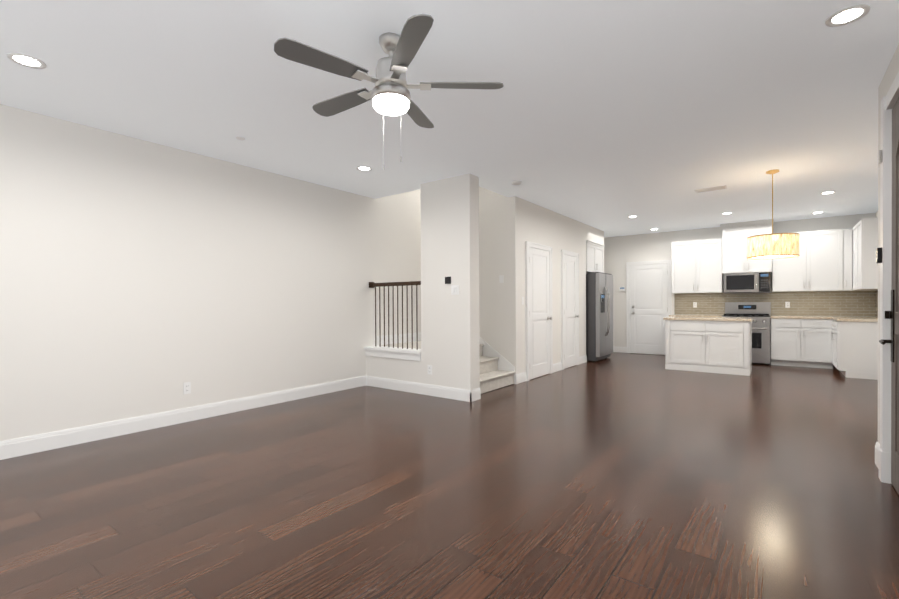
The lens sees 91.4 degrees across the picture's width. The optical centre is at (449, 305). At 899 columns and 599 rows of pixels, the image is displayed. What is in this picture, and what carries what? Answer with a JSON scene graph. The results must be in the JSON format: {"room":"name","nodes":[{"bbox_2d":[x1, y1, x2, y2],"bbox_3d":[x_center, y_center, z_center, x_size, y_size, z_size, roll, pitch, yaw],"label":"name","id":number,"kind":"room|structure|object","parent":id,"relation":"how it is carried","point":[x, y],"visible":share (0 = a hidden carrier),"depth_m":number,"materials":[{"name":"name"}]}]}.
{"room":"living room","nodes":[
{"label":"living room","id":0,"kind":"room"},
{"bbox_2d":[0,352,898,598],"bbox_3d":[1.372,1.201,4.690,6.390,0.100,12.490,0,1,37],"label":"floor","id":1,"kind":"structure","parent":0,"point":[616,475],"depth_m":2.67,"materials":[{"name":"brown wood"}]},
{"bbox_2d":[378,341,514,393],"bbox_3d":[0.913,-0.269,7.757,1.722,2.800,4.379,0,1,37],"label":"stairs","id":2,"kind":"structure","parent":1,"relation":"on","point":[492,377],"depth_m":6.25,"materials":[{"name":"carpet"}]},
{"bbox_2d":[586,272,612,361],"bbox_3d":[2.886,0.219,9.240,0.960,1.785,0.900,0,1,37],"label":"refrigerator","id":3,"kind":"object","parent":1,"relation":"on","point":[599,315],"visible":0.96,"depth_m":8.76,"materials":[{"name":"grey metal"}]},
{"bbox_2d":[665,321,750,375],"bbox_3d":[4.482,0.680,7.620,1.232,0.870,0.691,0,1,37],"label":"kitchen island","id":4,"kind":"object","parent":1,"relation":"on","point":[721,345],"depth_m":7.34,"materials":[{"name":"white wood"}]},
{"bbox_2d":[663,317,753,320],"bbox_3d":[4.494,0.224,7.635,1.280,0.039,0.715,0,1,37],"label":"island countertop","id":5,"kind":"structure","parent":4,"relation":"on","point":[666,318],"depth_m":7.44,"materials":[{"name":"beige stone"}]},
{"bbox_2d":[722,302,770,364],"bbox_3d":[5.792,0.515,8.563,0.756,1.175,0.707,0,1,37],"label":"range","id":6,"kind":"object","parent":1,"relation":"on","point":[759,313],"visible":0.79,"depth_m":8.25,"materials":[{"name":"silver metal"}]},
{"bbox_2d":[771,319,794,365],"bbox_3d":[6.333,0.667,8.229,0.496,0.870,0.618,0,1,37],"label":"base cabinet","id":7,"kind":"object","parent":1,"relation":"on","point":[782,330],"depth_m":8.03,"materials":[{"name":"white wood"}]},
{"bbox_2d":[795,319,826,368],"bbox_3d":[6.621,0.667,7.986,0.501,0.870,0.659,0,1,37],"label":"base cabinet","id":8,"kind":"object","parent":1,"relation":"on","point":[810,334],"depth_m":7.80,"materials":[{"name":"white wood"}]},
{"bbox_2d":[771,316,830,318],"bbox_3d":[6.462,0.211,8.118,0.837,0.039,0.632,0,1,37],"label":"countertop","id":9,"kind":"structure","parent":8,"relation":"on","point":[772,317],"depth_m":7.94,"materials":[{"name":"stone"}]},
{"bbox_2d":[827,319,834,368],"bbox_3d":[6.718,0.672,7.243,0.669,0.870,0.534,0,1,37],"label":"base cabinet","id":10,"kind":"object","parent":1,"relation":"on","point":[830,323],"depth_m":7.63,"materials":[{"name":"white wood"}]},
{"bbox_2d":[835,321,877,378],"bbox_3d":[6.485,0.675,6.898,0.628,0.870,0.534,0,1,37],"label":"base cabinet","id":11,"kind":"object","parent":1,"relation":"on","point":[847,349],"depth_m":6.74,"materials":[{"name":"white wood"}]},
{"bbox_2d":[830,316,877,321],"bbox_3d":[6.770,0.216,7.294,0.648,0.039,1.578,0,1,37],"label":"countertop","id":12,"kind":"structure","parent":11,"relation":"on","point":[854,319],"depth_m":6.93,"materials":[{"name":"stone"}]},
{"bbox_2d":[0,44,898,443],"bbox_3d":[1.359,-1.549,4.671,6.390,5.400,12.490,0,1,37],"label":"wall","id":13,"kind":"structure","parent":0,"point":[138,278],"depth_m":4.75,"materials":[{"name":"white paint"}]},
{"bbox_2d":[0,376,367,459],"bbox_3d":[-2.983,1.107,4.004,0.015,0.140,5.920,0,1,37],"label":"baseboard","id":14,"kind":"structure","parent":13,"relation":"attached to","point":[16,447],"depth_m":4.22,"materials":[{"name":"white wood"}]},
{"bbox_2d":[183,382,190,393],"bbox_3d":[-2.655,0.832,4.443,0.008,0.116,0.070,0,1,37],"label":"outlet","id":15,"kind":"object","parent":13,"relation":"attached to","point":[186,387],"visible":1,"depth_m":4.44,"materials":[{"name":"white plastic"}]},
{"bbox_2d":[364,346,420,360],"bbox_3d":[-0.734,0.656,6.128,1.055,0.130,0.255,0,1,37],"label":"trim","id":16,"kind":"structure","parent":13,"relation":"attached to","point":[413,354],"depth_m":6.03,"materials":[{"name":"white wood"}]},
{"bbox_2d":[369,281,420,349],"bbox_3d":[-0.732,0.120,6.130,1.053,0.939,0.080,0,1,37],"label":"stair railing","id":17,"kind":"object","parent":16,"relation":"on","point":[388,284],"visible":0.83,"depth_m":6.12,"materials":[{"name":"brown metal"}]},
{"bbox_2d":[376,332,420,345],"bbox_3d":[-0.744,0.515,6.981,0.015,0.140,1.140,0,1,37],"label":"baseboard","id":18,"kind":"structure","parent":13,"relation":"attached to","point":[419,333],"depth_m":6.86,"materials":[{"name":"white wood"}]},
{"bbox_2d":[368,376,471,401],"bbox_3d":[-0.465,1.082,5.805,1.815,0.140,0.015,0,1,37],"label":"baseboard","id":19,"kind":"structure","parent":13,"relation":"attached to","point":[406,386],"depth_m":5.71,"materials":[{"name":"white wood"}]},
{"bbox_2d":[428,365,431,374],"bbox_3d":[-0.254,0.822,5.647,0.070,0.116,0.008,0,1,37],"label":"outlet","id":20,"kind":"object","parent":13,"relation":"attached to","point":[429,369],"visible":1,"depth_m":5.64,"materials":[{"name":"white plastic"}]},
{"bbox_2d":[445,277,450,283],"bbox_3d":[-0.021,-0.318,5.452,0.090,0.090,0.020,0,1,37],"label":"thermostat","id":21,"kind":"object","parent":13,"relation":"attached to","point":[447,280],"visible":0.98,"depth_m":5.44,"materials":[{"name":"black plastic"}]},
{"bbox_2d":[451,285,458,294],"bbox_3d":[0.068,-0.195,5.392,0.116,0.115,0.011,0,1,37],"label":"light switch","id":22,"kind":"object","parent":13,"relation":"attached to","point":[454,289],"visible":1,"depth_m":5.39,"materials":[{"name":"white plastic"}]},
{"bbox_2d":[479,336,514,370],"bbox_3d":[0.685,0.786,6.613,0.660,0.710,0.013,0,1,37],"label":"trim","id":23,"kind":"structure","parent":13,"relation":"attached to","point":[503,362],"depth_m":6.58,"materials":[{"name":"white wood"}]},
{"bbox_2d":[499,275,503,282],"bbox_3d":[0.772,-0.397,6.537,0.070,0.115,0.011,0,1,37],"label":"light switch","id":24,"kind":"object","parent":13,"relation":"attached to","point":[501,278],"visible":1,"depth_m":6.53,"materials":[{"name":"white plastic"}]},
{"bbox_2d":[514,372,526,383],"bbox_3d":[1.060,1.070,6.525,0.025,0.140,0.320,0,1,37],"label":"baseboard","id":25,"kind":"structure","parent":13,"relation":"attached to","point":[521,377],"depth_m":6.49,"materials":[{"name":"white wood"}]},
{"bbox_2d":[525,241,552,380],"bbox_3d":[1.437,0.076,7.000,0.036,2.115,0.910,0,1,37],"label":"door frame","id":26,"kind":"structure","parent":13,"relation":"attached to","point":[528,244],"depth_m":6.67,"materials":[{"name":"white wood"}]},
{"bbox_2d":[529,247,551,378],"bbox_3d":[1.462,0.112,6.981,0.097,2.029,0.756,0,1,37],"label":"closet door","id":27,"kind":"structure","parent":13,"relation":"in","point":[540,318],"depth_m":6.99,"materials":[{"name":"white wood"}]},
{"bbox_2d":[553,362,561,372],"bbox_3d":[1.840,1.059,7.553,0.015,0.140,0.440,0,1,37],"label":"baseboard","id":28,"kind":"structure","parent":13,"relation":"attached to","point":[558,366],"depth_m":7.57,"materials":[{"name":"white wood"}]},
{"bbox_2d":[561,250,578,369],"bbox_3d":[2.209,0.065,8.027,0.036,2.115,0.780,0,1,37],"label":"door frame","id":29,"kind":"structure","parent":13,"relation":"attached to","point":[563,252],"depth_m":7.74,"materials":[{"name":"white wood"}]},
{"bbox_2d":[564,255,579,368],"bbox_3d":[2.234,0.101,8.008,0.097,2.029,0.626,0,1,37],"label":"closet door","id":30,"kind":"structure","parent":13,"relation":"in","point":[570,311],"depth_m":8.03,"materials":[{"name":"white wood"}]},
{"bbox_2d":[579,355,586,363],"bbox_3d":[2.583,1.048,8.542,0.015,0.140,0.475,0,1,37],"label":"baseboard","id":31,"kind":"structure","parent":13,"relation":"attached to","point":[582,359],"depth_m":8.55,"materials":[{"name":"white wood"}]},
{"bbox_2d":[586,240,604,272],"bbox_3d":[2.778,-0.998,9.309,0.715,0.618,1.016,0,1,37],"label":"upper cabinet","id":32,"kind":"object","parent":13,"relation":"attached to","point":[594,256],"visible":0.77,"depth_m":9.05,"materials":[{"name":"white wood"}]},
{"bbox_2d":[613,346,626,351],"bbox_3d":[3.788,1.028,10.527,0.895,0.140,0.015,0,1,37],"label":"baseboard","id":33,"kind":"structure","parent":13,"relation":"attached to","point":[615,348],"depth_m":10.35,"materials":[{"name":"white wood"}]},
{"bbox_2d":[630,263,667,354],"bbox_3d":[4.496,0.076,9.931,0.796,2.029,0.097,0,1,37],"label":"entry door","id":34,"kind":"structure","parent":13,"relation":"in","point":[648,298],"depth_m":9.95,"materials":[{"name":"white wood"}]},
{"bbox_2d":[626,260,671,352],"bbox_3d":[4.514,0.041,9.957,0.950,2.115,0.036,0,1,37],"label":"door frame","id":35,"kind":"structure","parent":13,"relation":"attached to","point":[669,262],"depth_m":10.13,"materials":[{"name":"white wood"}]},
{"bbox_2d":[671,237,722,292],"bbox_3d":[5.208,-0.817,9.228,0.925,1.095,0.348,0,1,37],"label":"upper cabinet","id":36,"kind":"object","parent":13,"relation":"attached to","point":[697,266],"depth_m":9.07,"materials":[{"name":"white wood"}]},
{"bbox_2d":[723,221,774,276],"bbox_3d":[5.884,-1.122,8.684,0.804,0.955,0.398,0,1,37],"label":"upper cabinet","id":37,"kind":"object","parent":13,"relation":"attached to","point":[735,260],"depth_m":8.57,"materials":[{"name":"white wood"}]},
{"bbox_2d":[724,272,770,293],"bbox_3d":[5.868,-0.446,8.663,0.756,0.390,0.440,0,1,37],"label":"over-the-range microwave","id":38,"kind":"object","parent":37,"relation":"attached to","point":[760,282],"visible":1,"depth_m":8.50,"materials":[{"name":"silver metal"}]},
{"bbox_2d":[674,291,873,316],"bbox_3d":[6.221,-0.041,8.685,3.198,0.457,0.010,0,1,37],"label":"backsplash","id":39,"kind":"structure","parent":13,"relation":"attached to","point":[840,303],"depth_m":8.39,"materials":[{"name":"tile"}]},
{"bbox_2d":[785,302,789,307],"bbox_3d":[6.512,-0.021,8.455,0.070,0.116,0.008,0,1,37],"label":"outlet","id":40,"kind":"object","parent":39,"relation":"attached to","point":[787,304],"visible":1,"depth_m":8.45,"materials":[{"name":"white plastic"}]},
{"bbox_2d":[772,229,846,291],"bbox_3d":[6.651,-0.817,8.142,1.068,1.095,0.348,0,1,37],"label":"upper cabinet","id":41,"kind":"object","parent":13,"relation":"attached to","point":[843,259],"depth_m":7.95,"materials":[{"name":"white wood"}]},
{"bbox_2d":[851,226,866,290],"bbox_3d":[6.861,-0.798,7.169,0.353,1.070,0.557,0,1,37],"label":"upper cabinet","id":42,"kind":"object","parent":13,"relation":"attached to","point":[852,230],"depth_m":7.54,"materials":[{"name":"white wood"}]},
{"bbox_2d":[847,228,877,290],"bbox_3d":[7.157,-0.815,7.601,0.399,1.095,0.605,0,1,37],"label":"upper cabinet","id":43,"kind":"object","parent":13,"relation":"attached to","point":[848,229],"depth_m":7.68,"materials":[{"name":"white wood"}]},
{"bbox_2d":[855,217,877,288],"bbox_3d":[6.596,-0.795,6.816,0.353,1.070,0.561,0,1,37],"label":"upper cabinet","id":44,"kind":"object","parent":13,"relation":"attached to","point":[866,230],"depth_m":6.66,"materials":[{"name":"white wood"}]},
{"bbox_2d":[874,290,877,316],"bbox_3d":[7.019,-0.034,7.094,0.011,0.457,1.560,0,1,37],"label":"backsplash","id":45,"kind":"structure","parent":13,"relation":"attached to","point":[875,292],"depth_m":7.60,"materials":[{"name":"tile"}]},
{"bbox_2d":[875,442,879,468],"bbox_3d":[3.020,1.074,3.074,0.015,0.160,0.350,0,1,37],"label":"baseboard","id":46,"kind":"structure","parent":13,"relation":"attached to","point":[877,446],"depth_m":3.15,"materials":[{"name":"white wood"}]},
{"bbox_2d":[876,150,881,262],"bbox_3d":[2.845,-0.654,2.907,0.024,0.740,0.058,0,1,37],"label":"sensor","id":47,"kind":"object","parent":13,"relation":"attached to","point":[878,255],"visible":1,"depth_m":2.89,"materials":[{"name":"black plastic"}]},
{"bbox_2d":[879,71,898,483],"bbox_3d":[2.564,-0.099,2.446,0.092,2.520,1.186,0,1,37],"label":"door frame","id":48,"kind":"structure","parent":13,"relation":"attached to","point":[889,99],"depth_m":2.86,"materials":[{"name":"white wood"}]},
{"bbox_2d":[879,98,898,493],"bbox_3d":[2.553,-0.056,2.454,0.115,2.418,0.997,0,1,37],"label":"front door","id":49,"kind":"structure","parent":13,"relation":"in","point":[893,314],"depth_m":2.75,"materials":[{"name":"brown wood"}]},
{"bbox_2d":[0,0,898,237],"bbox_3d":[1.352,-2.969,4.661,6.390,2.760,12.490,0,1,37],"label":"ceiling","id":50,"kind":"structure","parent":0,"point":[608,117],"depth_m":3.26,"materials":[{"name":"white paint"}]},
{"bbox_2d":[6,52,46,68],"bbox_3d":[-2.681,-1.553,2.785,0.184,0.006,0.184,0,1,37],"label":"recessed light","id":51,"kind":"object","parent":50,"relation":"in","point":[25,60],"visible":1,"depth_m":2.78,"materials":[{"name":"white plastic"}]},
{"bbox_2d":[236,136,244,140],"bbox_3d":[-1.953,-1.563,4.102,0.080,0.012,0.080,0,1,37],"label":"detector","id":52,"kind":"object","parent":50,"relation":"attached to","point":[240,138],"visible":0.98,"depth_m":4.08,"materials":[{"name":"white plastic"}]},
{"bbox_2d":[356,166,371,170],"bbox_3d":[-0.980,-1.577,5.047,0.184,0.006,0.184,0,1,37],"label":"recessed light","id":53,"kind":"object","parent":50,"relation":"in","point":[363,168],"visible":0.98,"depth_m":5.04,"materials":[{"name":"white glass"}]},
{"bbox_2d":[274,14,503,169],"bbox_3d":[-0.386,-1.185,2.604,1.234,0.759,1.269,0,1,37],"label":"ceiling fan","id":54,"kind":"object","parent":50,"relation":"hanging from","point":[388,94],"visible":1,"depth_m":2.49,"materials":[{"name":"grey metal"}]},
{"bbox_2d":[511,180,521,184],"bbox_3d":[0.859,-1.575,5.628,0.130,0.034,0.130,0,1,37],"label":"smoke detector","id":55,"kind":"object","parent":50,"relation":"attached to","point":[516,182],"visible":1,"depth_m":5.59,"materials":[{"name":"white plastic"}]},
{"bbox_2d":[694,185,727,192],"bbox_3d":[3.593,-1.602,6.037,0.380,0.014,0.180,0,1,37],"label":"ceiling vent","id":56,"kind":"object","parent":50,"relation":"in","point":[710,189],"visible":0.98,"depth_m":6.02,"materials":[{"name":"white plastic"}]},
{"bbox_2d":[747,169,799,259],"bbox_3d":[3.847,-1.091,5.226,0.504,1.027,0.504,0,1,37],"label":"pendant light","id":57,"kind":"object","parent":50,"relation":"hanging from","point":[774,246],"visible":1,"depth_m":5.06,"materials":[{"name":"yellow glass"}]},
{"bbox_2d":[820,191,836,194],"bbox_3d":[5.415,-1.617,6.280,0.184,0.006,0.184,0,1,37],"label":"recessed light","id":58,"kind":"object","parent":50,"relation":"in","point":[828,192],"visible":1,"depth_m":6.26,"materials":[{"name":"white plastic"}]},
{"bbox_2d":[825,4,870,26],"bbox_3d":[2.160,-1.574,2.385,0.184,0.006,0.184,0,1,37],"label":"recessed light","id":59,"kind":"object","parent":50,"relation":"in","point":[848,15],"visible":1,"depth_m":2.38,"materials":[{"name":"white plastic"}]},
{"bbox_2d":[669,314,722,316],"bbox_3d":[5.137,0.211,9.117,0.947,0.039,0.628,0,1,37],"label":"countertop","id":60,"kind":"structure","parent":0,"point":[675,315],"depth_m":8.87,"materials":[{"name":"stone"}]}
]}

